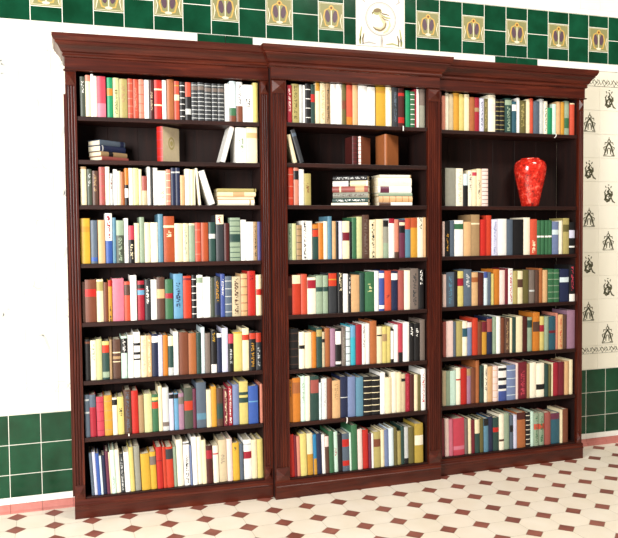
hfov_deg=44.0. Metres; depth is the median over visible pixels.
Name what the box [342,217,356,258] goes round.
book
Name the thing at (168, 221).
book
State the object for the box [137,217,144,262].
book
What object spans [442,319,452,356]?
book
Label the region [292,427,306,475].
book
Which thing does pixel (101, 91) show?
book
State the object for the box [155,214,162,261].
book
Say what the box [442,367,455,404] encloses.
book
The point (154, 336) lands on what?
book
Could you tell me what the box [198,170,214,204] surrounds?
book
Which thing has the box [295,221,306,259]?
book
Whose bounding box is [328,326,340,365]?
book
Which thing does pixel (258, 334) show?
book
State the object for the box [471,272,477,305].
book
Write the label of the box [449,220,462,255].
book
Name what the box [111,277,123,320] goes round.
book
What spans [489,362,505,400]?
book
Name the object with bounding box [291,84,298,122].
book
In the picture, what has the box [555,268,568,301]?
book
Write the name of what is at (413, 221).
book
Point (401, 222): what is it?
book
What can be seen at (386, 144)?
book
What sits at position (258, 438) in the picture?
book
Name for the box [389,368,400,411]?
book
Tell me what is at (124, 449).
book
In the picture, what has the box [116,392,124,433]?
book
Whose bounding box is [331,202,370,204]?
book
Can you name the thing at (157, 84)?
book
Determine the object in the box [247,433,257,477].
book
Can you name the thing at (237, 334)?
book
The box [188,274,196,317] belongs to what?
book
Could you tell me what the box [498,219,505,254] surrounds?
book
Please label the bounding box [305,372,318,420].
book
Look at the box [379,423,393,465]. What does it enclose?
book
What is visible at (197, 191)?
book
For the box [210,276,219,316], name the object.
book
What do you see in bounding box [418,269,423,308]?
book
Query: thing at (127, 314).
book
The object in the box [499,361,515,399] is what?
book
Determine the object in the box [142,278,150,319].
book
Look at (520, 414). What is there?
book
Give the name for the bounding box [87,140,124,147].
book
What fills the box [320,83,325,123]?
book
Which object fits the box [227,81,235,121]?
book
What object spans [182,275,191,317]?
book
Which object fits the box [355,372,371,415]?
book
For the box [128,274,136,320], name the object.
book
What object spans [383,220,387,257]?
book
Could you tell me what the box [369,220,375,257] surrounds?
book
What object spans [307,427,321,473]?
book
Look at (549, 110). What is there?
book
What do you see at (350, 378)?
book
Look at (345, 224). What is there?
book
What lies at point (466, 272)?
book
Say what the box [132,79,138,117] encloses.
book
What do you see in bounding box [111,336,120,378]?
book
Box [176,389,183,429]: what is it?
book
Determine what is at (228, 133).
book
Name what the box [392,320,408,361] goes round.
book
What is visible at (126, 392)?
book
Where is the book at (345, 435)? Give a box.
[335,428,349,470]
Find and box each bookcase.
[51,32,272,519]
[261,43,453,499]
[426,59,598,475]
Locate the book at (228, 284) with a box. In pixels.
[225,275,231,316]
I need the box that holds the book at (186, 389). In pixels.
[180,383,192,428]
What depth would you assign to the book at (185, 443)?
3.69 m
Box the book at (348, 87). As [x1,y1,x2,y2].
[346,85,351,124]
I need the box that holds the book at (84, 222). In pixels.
[80,218,90,263]
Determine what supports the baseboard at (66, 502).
attached to the wall
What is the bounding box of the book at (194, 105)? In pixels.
[191,82,197,119]
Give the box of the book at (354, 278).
[350,274,358,311]
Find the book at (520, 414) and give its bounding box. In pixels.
[503,407,524,447]
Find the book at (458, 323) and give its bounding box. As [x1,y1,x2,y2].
[446,319,461,355]
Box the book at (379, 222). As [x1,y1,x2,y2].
[371,219,382,257]
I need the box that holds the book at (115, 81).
[112,78,118,117]
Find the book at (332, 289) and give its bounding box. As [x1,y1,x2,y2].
[320,272,336,312]
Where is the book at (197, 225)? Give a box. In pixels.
[195,223,200,260]
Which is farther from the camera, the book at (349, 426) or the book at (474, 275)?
the book at (474, 275)
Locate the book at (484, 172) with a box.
[481,169,487,205]
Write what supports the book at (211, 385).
on the bookcase at (200, 141)
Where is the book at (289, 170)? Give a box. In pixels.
[287,168,292,204]
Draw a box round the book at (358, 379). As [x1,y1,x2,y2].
[351,373,362,415]
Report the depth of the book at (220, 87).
3.67 m
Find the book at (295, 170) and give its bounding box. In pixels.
[293,168,298,204]
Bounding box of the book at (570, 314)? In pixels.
[552,308,574,348]
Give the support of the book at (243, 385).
on the bookcase at (200, 141)
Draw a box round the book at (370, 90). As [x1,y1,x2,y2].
[367,87,374,125]
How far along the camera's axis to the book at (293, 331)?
3.78 m
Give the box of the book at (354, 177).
[333,175,369,180]
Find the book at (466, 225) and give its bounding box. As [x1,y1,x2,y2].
[463,222,470,255]
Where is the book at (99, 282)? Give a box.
[96,278,103,321]
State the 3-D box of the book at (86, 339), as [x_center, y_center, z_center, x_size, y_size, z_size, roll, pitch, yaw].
[-1.039,0.418,3.590,0.023,0.189,0.121,-1,3,-17]
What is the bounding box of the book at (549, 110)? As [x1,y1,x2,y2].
[547,108,556,137]
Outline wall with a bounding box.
[0,0,617,504]
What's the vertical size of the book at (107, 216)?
0.230 m
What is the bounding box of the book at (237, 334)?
[228,329,241,370]
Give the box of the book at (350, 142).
[345,136,356,163]
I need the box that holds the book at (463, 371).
[453,364,466,403]
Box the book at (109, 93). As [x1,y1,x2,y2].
[106,78,112,116]
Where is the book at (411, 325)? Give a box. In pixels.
[406,321,413,360]
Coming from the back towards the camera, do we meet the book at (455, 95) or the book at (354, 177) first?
the book at (455, 95)
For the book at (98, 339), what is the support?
on the bookcase at (200, 141)
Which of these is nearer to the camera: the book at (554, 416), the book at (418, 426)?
the book at (418, 426)
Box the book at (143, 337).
[140,333,146,376]
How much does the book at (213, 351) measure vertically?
0.204 m
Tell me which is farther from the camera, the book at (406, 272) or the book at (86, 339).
the book at (406, 272)
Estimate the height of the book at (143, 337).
0.196 m
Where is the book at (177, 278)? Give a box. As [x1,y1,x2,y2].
[170,273,182,318]
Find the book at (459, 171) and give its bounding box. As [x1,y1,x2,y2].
[456,168,462,205]
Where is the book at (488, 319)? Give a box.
[474,315,491,353]
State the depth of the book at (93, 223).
3.52 m
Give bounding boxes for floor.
[0,443,617,537]
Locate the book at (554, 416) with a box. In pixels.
[543,409,558,443]
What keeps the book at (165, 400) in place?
on the bookcase at (200, 141)
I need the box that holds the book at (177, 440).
[172,434,183,485]
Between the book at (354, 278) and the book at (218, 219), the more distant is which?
the book at (354, 278)
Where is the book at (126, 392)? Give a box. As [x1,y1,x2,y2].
[122,384,131,435]
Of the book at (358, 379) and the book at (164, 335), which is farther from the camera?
the book at (358, 379)
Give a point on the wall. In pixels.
(34, 311)
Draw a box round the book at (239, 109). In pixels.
[236,82,242,121]
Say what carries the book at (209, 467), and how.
on the bookcase at (200, 141)
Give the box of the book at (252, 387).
[248,381,257,423]
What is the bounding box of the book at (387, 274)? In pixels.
[382,270,390,310]
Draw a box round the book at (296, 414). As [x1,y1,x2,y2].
[289,374,300,421]
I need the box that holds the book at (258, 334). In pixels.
[255,330,261,369]
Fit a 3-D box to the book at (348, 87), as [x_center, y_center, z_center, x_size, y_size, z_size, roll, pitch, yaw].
[0.179,-0.822,3.886,0.035,0.198,0.137,-1,3,-19]
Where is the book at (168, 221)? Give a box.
[163,216,174,261]
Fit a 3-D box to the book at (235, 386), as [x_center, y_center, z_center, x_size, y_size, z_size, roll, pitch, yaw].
[-0.376,0.661,3.805,0.031,0.199,0.127,-2,3,-17]
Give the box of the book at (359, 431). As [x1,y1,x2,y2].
[357,426,362,468]
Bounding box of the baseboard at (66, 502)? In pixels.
[0,435,617,515]
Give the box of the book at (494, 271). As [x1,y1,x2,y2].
[481,268,498,304]
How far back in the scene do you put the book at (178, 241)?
3.63 m
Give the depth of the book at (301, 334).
3.79 m
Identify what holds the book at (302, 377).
on the bookcase at (322, 146)
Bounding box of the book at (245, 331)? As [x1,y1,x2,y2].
[236,325,248,370]
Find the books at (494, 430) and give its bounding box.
[81,74,574,494]
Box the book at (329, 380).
[319,374,331,418]
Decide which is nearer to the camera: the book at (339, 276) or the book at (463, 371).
the book at (339, 276)
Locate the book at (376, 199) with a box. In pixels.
[370,196,412,202]
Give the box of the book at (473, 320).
[459,316,477,354]
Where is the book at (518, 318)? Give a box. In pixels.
[503,314,521,351]
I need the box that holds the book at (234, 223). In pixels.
[224,218,239,260]
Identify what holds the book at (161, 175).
on the bookcase at (200, 141)
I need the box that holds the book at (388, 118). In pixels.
[385,87,391,125]
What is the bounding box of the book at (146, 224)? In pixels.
[144,222,150,261]
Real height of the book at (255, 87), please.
0.191 m
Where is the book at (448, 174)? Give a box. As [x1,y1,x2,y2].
[442,168,455,205]
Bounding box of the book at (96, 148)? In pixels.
[88,145,125,153]
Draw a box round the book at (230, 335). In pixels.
[228,331,233,371]
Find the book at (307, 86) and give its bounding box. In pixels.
[304,84,310,122]
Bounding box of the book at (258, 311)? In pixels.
[255,274,261,314]
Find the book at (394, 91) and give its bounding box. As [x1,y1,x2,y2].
[391,87,397,126]
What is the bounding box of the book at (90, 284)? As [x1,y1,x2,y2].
[84,278,96,321]
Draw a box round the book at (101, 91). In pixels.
[97,76,105,116]
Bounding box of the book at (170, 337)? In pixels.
[167,333,173,374]
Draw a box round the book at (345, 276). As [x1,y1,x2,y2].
[343,273,347,311]
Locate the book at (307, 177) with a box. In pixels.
[304,174,310,204]
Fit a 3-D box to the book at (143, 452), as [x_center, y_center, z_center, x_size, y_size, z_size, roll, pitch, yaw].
[-0.791,0.958,3.680,0.047,0.175,0.117,-1,3,-17]
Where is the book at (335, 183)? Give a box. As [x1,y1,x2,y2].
[333,180,369,186]
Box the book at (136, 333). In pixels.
[131,329,140,376]
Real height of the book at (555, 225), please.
0.183 m
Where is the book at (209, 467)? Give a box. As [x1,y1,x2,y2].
[205,439,212,482]
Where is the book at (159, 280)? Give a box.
[154,276,164,318]
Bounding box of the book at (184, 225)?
[182,223,188,261]
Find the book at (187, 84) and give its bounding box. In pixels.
[185,82,190,119]
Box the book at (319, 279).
[308,274,322,313]
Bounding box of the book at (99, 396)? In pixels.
[95,392,104,435]
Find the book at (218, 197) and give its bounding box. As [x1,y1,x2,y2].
[213,196,254,200]
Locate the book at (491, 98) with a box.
[480,95,494,131]
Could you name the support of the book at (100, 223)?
on the bookcase at (200, 141)
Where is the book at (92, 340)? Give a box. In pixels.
[90,338,96,379]
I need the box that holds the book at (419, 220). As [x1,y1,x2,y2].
[417,218,422,256]
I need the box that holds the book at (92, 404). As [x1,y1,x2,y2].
[89,389,96,436]
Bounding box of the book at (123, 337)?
[119,333,127,377]
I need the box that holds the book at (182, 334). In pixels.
[177,329,187,374]
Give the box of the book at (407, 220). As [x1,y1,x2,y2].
[398,218,409,257]
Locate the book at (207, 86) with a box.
[204,83,210,120]
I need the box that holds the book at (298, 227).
[296,225,301,259]
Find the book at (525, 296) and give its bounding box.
[515,269,528,302]
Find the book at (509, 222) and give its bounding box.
[506,219,512,254]
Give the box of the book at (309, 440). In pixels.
[298,427,313,474]
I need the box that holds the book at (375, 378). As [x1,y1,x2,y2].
[365,372,379,414]
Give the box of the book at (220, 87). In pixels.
[217,84,223,120]
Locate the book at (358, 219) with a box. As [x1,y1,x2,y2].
[347,217,361,257]
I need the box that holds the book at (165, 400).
[160,383,168,430]
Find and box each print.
[582,79,617,353]
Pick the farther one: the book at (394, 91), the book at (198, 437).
the book at (394, 91)
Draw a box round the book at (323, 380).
[317,374,326,418]
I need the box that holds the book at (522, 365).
[504,358,526,398]
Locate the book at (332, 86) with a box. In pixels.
[330,84,335,123]
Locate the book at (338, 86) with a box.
[336,84,341,123]
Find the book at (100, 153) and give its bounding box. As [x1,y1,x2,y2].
[88,151,126,157]
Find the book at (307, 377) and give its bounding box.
[300,373,309,420]
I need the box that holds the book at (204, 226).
[200,223,207,260]
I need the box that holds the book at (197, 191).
[193,168,200,204]
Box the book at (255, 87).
[251,83,257,121]
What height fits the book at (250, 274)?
0.218 m
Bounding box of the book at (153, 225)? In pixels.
[150,222,157,261]
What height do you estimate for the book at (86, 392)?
0.197 m
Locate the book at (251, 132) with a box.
[246,127,256,162]
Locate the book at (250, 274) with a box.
[242,270,255,315]
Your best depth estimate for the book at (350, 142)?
3.86 m
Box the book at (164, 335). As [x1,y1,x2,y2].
[160,332,167,375]
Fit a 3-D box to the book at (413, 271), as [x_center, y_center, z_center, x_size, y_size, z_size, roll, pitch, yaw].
[0.527,0.101,4.040,0.044,0.212,0.139,-1,3,-19]
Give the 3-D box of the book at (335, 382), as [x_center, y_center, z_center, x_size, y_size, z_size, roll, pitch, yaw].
[0.119,0.655,3.920,0.043,0.191,0.122,-1,3,-19]
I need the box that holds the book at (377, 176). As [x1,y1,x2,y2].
[371,175,410,178]
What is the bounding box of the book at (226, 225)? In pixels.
[223,223,228,260]
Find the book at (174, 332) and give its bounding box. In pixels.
[170,328,178,374]
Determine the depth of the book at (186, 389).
3.68 m
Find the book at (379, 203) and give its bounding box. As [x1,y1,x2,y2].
[371,202,411,205]
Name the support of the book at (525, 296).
on the bookcase at (497, 152)
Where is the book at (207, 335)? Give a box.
[204,330,210,372]
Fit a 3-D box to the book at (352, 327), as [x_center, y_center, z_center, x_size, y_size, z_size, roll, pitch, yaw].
[0.201,0.384,3.944,0.029,0.201,0.138,-1,3,-19]
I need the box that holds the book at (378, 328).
[376,325,381,362]
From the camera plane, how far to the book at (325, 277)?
3.82 m
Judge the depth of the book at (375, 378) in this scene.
3.93 m
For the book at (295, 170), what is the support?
on the bookcase at (322, 146)
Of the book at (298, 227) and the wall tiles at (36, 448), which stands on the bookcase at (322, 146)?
the book at (298, 227)
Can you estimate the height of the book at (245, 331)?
0.208 m
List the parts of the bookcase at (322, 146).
panel, panel, panel, bead moulding, shelf, shelf, shelf, shelf, cornice, shelf, shelf, shelf, shelf, panel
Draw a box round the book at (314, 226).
[312,224,317,258]
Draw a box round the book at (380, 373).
[369,368,384,413]
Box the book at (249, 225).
[246,222,253,259]
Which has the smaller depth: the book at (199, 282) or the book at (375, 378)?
the book at (199, 282)
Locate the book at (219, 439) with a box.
[213,433,226,481]
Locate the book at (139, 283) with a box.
[136,279,144,319]
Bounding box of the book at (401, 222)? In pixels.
[399,220,404,257]
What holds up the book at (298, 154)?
on the bookcase at (322, 146)
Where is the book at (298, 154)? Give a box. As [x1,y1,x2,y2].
[287,129,303,162]
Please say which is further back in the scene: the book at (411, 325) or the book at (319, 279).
the book at (411, 325)
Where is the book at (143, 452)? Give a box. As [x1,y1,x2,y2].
[139,447,150,489]
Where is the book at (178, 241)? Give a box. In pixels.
[174,223,182,261]
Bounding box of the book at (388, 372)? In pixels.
[380,367,396,412]
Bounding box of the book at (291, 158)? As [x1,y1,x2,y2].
[287,134,296,162]
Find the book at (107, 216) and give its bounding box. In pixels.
[104,213,112,262]
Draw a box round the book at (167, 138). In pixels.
[157,126,178,161]
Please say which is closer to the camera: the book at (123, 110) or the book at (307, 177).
the book at (123, 110)
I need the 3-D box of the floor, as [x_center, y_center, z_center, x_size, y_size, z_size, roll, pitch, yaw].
[1.155,1.254,1.472,9.800,0.060,5.940,-1,3,-19]
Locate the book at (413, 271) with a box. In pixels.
[399,268,417,308]
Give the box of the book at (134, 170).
[132,168,138,204]
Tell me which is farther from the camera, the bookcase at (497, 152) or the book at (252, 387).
the bookcase at (497, 152)
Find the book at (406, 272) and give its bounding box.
[398,269,409,309]
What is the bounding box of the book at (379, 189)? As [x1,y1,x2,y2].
[370,186,411,193]
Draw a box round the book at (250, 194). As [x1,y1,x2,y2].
[213,192,255,196]
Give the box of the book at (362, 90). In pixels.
[358,86,366,124]
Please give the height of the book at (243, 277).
0.205 m
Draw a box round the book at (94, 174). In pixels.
[91,171,98,204]
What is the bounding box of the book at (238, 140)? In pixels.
[230,127,246,162]
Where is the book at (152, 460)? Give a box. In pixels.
[147,445,156,488]
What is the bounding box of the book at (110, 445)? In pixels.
[108,443,116,492]
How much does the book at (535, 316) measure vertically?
0.216 m
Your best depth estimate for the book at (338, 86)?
3.80 m
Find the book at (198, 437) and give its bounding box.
[194,433,202,483]
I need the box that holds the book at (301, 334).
[298,330,304,368]
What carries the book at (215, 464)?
on the bookcase at (200, 141)
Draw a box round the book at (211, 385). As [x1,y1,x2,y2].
[207,382,216,426]
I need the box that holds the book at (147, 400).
[142,390,152,431]
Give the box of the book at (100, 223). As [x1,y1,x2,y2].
[97,220,104,262]
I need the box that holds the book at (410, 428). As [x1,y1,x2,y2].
[402,422,413,462]
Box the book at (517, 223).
[513,219,522,254]
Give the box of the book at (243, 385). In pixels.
[233,376,247,423]
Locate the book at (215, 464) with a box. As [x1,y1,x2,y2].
[209,439,218,482]
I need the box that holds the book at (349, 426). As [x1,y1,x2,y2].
[341,421,357,469]
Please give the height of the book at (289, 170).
0.182 m
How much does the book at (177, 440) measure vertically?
0.226 m
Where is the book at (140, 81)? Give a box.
[138,79,143,117]
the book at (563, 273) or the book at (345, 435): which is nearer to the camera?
the book at (345, 435)
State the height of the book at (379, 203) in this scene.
0.015 m
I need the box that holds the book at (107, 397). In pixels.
[103,391,112,435]
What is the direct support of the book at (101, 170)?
on the bookcase at (200, 141)
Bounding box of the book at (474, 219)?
[458,215,478,255]
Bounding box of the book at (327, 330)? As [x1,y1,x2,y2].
[320,326,329,366]
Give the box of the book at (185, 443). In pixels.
[181,434,190,484]
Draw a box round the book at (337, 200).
[332,198,369,202]
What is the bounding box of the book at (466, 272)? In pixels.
[452,269,470,305]
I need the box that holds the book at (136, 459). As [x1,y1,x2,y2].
[131,438,140,490]
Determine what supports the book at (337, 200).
on the book at (364, 203)
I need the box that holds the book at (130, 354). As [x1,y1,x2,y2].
[126,332,133,377]
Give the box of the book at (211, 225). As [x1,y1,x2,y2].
[206,222,215,260]
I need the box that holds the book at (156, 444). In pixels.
[153,440,163,488]
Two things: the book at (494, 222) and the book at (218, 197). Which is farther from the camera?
the book at (494, 222)
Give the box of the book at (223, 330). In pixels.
[217,325,227,371]
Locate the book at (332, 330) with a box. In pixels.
[326,326,334,366]
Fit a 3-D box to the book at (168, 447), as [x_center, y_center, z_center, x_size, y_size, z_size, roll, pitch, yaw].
[-0.684,0.945,3.721,0.039,0.197,0.134,-1,3,-17]
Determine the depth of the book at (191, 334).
3.67 m
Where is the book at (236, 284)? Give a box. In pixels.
[231,275,240,315]
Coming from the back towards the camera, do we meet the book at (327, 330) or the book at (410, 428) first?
the book at (410, 428)
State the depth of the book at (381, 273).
3.92 m
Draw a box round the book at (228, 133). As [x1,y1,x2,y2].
[217,126,233,161]
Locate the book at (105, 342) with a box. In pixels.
[101,338,109,378]
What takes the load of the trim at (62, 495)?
attached to the wall
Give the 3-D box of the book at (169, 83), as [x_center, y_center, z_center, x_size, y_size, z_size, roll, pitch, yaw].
[-0.667,-0.798,3.649,0.032,0.187,0.118,-1,3,-17]
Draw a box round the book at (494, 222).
[491,219,497,254]
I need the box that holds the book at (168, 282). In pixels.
[164,278,172,318]
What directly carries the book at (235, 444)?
on the bookcase at (200, 141)
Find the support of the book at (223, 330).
on the bookcase at (200, 141)
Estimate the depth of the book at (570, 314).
4.36 m
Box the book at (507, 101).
[504,98,511,131]
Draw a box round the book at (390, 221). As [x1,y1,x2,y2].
[383,219,393,257]
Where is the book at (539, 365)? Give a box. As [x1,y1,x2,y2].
[529,360,543,396]
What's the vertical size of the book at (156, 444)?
0.201 m
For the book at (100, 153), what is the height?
0.021 m
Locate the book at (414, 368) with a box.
[409,365,425,409]
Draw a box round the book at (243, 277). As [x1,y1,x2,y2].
[235,273,247,315]
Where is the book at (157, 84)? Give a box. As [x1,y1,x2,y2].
[153,80,161,118]
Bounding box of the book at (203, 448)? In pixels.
[199,433,206,483]
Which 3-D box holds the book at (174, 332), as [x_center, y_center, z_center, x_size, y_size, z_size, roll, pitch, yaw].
[-0.653,0.399,3.712,0.023,0.208,0.132,-1,3,-17]
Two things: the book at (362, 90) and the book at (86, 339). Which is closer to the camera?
the book at (86, 339)
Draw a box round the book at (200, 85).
[197,82,203,120]
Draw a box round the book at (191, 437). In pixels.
[187,433,197,484]
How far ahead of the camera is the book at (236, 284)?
3.72 m
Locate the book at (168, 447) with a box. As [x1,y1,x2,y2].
[162,440,173,487]
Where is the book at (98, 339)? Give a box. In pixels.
[95,336,101,379]
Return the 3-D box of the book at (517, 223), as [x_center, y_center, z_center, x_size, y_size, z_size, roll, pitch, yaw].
[1.135,-0.178,4.287,0.066,0.196,0.136,-1,3,-19]
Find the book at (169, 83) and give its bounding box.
[166,79,173,118]
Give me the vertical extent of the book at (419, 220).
0.206 m
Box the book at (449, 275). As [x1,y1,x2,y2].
[442,271,453,306]
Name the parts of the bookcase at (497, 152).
panel, panel, shelf, shelf, shelf, shelf, shelf, shelf, shelf, cornice, bead moulding, panel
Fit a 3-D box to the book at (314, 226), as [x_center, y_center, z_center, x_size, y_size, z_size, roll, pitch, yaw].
[0.014,-0.136,3.846,0.033,0.173,0.111,-1,3,-19]
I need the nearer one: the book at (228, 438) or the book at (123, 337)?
the book at (123, 337)
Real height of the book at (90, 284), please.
0.196 m
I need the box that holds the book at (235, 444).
[232,437,239,479]
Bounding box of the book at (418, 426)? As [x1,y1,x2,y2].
[403,417,422,462]
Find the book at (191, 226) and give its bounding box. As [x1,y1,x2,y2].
[188,223,194,261]
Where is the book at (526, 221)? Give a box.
[510,218,529,254]
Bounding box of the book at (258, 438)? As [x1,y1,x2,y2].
[251,432,262,477]
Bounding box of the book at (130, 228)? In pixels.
[128,226,134,262]
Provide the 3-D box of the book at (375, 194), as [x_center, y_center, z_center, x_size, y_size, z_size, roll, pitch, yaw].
[0.427,-0.385,3.992,0.184,0.016,0.130,-1,3,-16]
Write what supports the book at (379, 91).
on the bookcase at (322, 146)
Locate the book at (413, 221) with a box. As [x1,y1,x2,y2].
[400,218,416,256]
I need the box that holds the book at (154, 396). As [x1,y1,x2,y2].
[150,390,158,431]
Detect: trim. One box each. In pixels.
[0,0,617,64]
[0,19,617,72]
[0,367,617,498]
[0,430,617,505]
[445,0,617,17]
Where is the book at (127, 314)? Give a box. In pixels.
[124,280,130,320]
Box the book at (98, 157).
[89,156,128,160]
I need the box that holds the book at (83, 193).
[80,167,86,204]
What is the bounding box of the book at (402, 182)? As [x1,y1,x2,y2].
[370,178,411,187]
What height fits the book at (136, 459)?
0.214 m
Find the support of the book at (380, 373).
on the bookcase at (322, 146)
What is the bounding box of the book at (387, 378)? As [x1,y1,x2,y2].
[385,375,390,413]
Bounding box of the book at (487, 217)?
[479,215,490,255]
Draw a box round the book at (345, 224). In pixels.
[342,221,348,258]
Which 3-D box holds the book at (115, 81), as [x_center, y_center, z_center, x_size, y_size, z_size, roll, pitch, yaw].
[-0.905,-0.790,3.578,0.026,0.182,0.126,-1,3,-17]
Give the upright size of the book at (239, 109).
0.191 m
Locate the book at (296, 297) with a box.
[288,274,300,314]
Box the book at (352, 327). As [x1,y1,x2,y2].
[340,323,355,364]
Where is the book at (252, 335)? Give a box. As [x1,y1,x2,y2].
[249,328,255,369]
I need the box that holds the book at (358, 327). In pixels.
[347,322,361,364]
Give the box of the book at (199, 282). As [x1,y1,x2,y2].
[196,274,202,317]
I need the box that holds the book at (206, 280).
[202,276,210,316]
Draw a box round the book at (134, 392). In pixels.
[129,385,138,432]
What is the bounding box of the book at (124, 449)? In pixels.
[122,445,130,491]
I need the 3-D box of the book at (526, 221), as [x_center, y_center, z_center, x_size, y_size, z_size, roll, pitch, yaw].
[1.186,-0.185,4.306,0.043,0.206,0.134,-1,3,-19]
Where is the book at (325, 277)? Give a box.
[315,274,327,312]
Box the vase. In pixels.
[514,158,546,205]
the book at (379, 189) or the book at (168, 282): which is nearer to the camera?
the book at (168, 282)
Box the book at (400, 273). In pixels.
[389,269,403,309]
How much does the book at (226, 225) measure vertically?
0.182 m
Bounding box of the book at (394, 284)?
[391,271,397,309]
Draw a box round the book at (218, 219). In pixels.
[211,215,223,260]
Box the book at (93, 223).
[90,220,97,262]
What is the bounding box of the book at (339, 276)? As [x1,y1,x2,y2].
[331,272,342,312]
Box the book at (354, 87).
[352,85,357,124]
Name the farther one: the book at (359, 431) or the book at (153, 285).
the book at (359, 431)
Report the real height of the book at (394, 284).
0.200 m
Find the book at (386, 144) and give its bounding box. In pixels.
[376,134,397,164]
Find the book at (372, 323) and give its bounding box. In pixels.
[358,318,375,363]
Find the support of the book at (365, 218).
on the bookcase at (322, 146)
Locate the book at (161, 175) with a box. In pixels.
[157,171,165,204]
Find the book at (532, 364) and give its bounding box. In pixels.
[522,359,535,397]
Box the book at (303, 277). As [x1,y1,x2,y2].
[293,273,306,313]
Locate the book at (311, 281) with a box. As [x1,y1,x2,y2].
[307,276,315,313]
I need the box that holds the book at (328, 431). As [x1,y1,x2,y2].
[320,425,333,472]
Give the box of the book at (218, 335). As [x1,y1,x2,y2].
[216,331,221,371]
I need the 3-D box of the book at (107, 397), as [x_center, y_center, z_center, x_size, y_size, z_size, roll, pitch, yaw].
[-0.953,0.680,3.626,0.036,0.188,0.127,-2,3,-17]
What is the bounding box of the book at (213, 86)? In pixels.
[211,84,216,120]
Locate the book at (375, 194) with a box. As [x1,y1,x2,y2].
[370,193,411,196]
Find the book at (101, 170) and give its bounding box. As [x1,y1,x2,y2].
[98,167,104,204]
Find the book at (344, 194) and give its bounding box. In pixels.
[333,192,370,198]
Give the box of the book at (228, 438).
[221,432,232,480]
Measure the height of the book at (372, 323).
0.219 m
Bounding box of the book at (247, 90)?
[242,85,252,121]
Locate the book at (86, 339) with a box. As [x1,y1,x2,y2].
[84,337,90,379]
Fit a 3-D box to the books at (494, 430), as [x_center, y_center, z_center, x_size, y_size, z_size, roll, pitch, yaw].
[0.224,0.049,3.971,2.695,1.946,0.212,-1,3,-19]
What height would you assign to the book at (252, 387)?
0.186 m
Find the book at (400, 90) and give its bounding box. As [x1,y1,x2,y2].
[398,88,403,130]
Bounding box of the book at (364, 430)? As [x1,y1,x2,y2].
[357,424,368,468]
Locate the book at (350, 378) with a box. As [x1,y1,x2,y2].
[341,372,354,416]
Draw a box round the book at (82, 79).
[79,76,85,115]
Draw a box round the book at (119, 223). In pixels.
[116,220,123,262]
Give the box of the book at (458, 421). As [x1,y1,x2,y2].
[442,412,464,455]
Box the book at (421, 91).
[419,89,424,127]
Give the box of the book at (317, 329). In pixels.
[308,325,321,367]
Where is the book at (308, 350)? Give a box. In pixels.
[302,330,311,367]
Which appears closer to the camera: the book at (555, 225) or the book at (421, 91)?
the book at (421, 91)
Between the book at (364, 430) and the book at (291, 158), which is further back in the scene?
the book at (364, 430)
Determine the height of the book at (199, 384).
0.220 m
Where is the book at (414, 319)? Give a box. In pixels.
[409,317,424,359]
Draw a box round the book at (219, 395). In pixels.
[215,384,222,425]
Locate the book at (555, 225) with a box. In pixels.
[552,222,558,253]
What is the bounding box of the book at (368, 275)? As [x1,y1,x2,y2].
[355,271,373,310]
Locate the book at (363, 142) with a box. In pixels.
[358,136,369,164]
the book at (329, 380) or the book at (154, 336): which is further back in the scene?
the book at (329, 380)
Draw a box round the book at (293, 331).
[289,326,298,368]
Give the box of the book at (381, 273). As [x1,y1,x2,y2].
[375,270,383,310]
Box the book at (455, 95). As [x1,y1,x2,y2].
[452,93,458,129]
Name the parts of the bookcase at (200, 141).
panel, cornice, panel, panel, bead moulding, shelf, shelf, shelf, shelf, shelf, shelf, shelf, shelf, panel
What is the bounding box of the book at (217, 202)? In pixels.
[214,200,254,204]
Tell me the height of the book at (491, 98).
0.198 m
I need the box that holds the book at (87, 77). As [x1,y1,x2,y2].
[85,75,90,116]
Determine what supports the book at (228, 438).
on the bookcase at (200, 141)
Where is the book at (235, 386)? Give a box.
[227,380,238,424]
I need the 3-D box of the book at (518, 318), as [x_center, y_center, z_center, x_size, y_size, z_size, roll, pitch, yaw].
[1.146,0.359,4.311,0.040,0.199,0.137,-1,3,-19]
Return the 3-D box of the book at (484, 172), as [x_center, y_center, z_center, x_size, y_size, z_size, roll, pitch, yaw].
[0.933,-0.444,4.198,0.036,0.201,0.128,-1,3,-19]
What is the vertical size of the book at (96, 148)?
0.027 m
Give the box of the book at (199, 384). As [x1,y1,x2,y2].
[191,378,206,427]
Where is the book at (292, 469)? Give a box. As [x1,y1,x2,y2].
[290,432,294,476]
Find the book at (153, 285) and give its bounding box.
[150,279,156,319]
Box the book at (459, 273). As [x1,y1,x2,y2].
[451,270,462,305]
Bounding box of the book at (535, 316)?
[519,310,539,350]
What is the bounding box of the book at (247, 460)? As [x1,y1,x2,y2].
[238,433,251,478]
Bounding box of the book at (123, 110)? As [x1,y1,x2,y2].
[119,79,127,117]
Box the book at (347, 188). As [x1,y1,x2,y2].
[332,186,369,192]
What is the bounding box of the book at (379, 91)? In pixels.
[375,87,384,125]
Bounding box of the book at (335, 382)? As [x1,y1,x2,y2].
[330,376,339,417]
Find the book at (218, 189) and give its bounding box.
[214,188,255,192]
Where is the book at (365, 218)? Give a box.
[352,215,368,257]
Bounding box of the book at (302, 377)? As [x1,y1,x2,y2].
[295,373,304,420]
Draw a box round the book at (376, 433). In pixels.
[365,426,380,467]
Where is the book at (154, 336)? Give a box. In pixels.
[149,331,158,375]
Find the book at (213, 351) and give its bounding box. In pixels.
[207,328,216,372]
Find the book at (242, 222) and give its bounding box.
[240,220,245,260]
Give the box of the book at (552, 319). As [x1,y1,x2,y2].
[542,314,555,349]
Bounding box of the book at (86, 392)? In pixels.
[84,390,90,436]
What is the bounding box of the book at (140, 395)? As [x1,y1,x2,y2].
[138,391,143,432]
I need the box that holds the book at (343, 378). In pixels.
[331,372,347,422]
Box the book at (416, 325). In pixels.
[407,320,419,360]
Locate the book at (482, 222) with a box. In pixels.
[479,219,485,255]
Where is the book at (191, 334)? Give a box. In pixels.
[187,330,196,373]
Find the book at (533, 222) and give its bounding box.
[530,219,536,254]

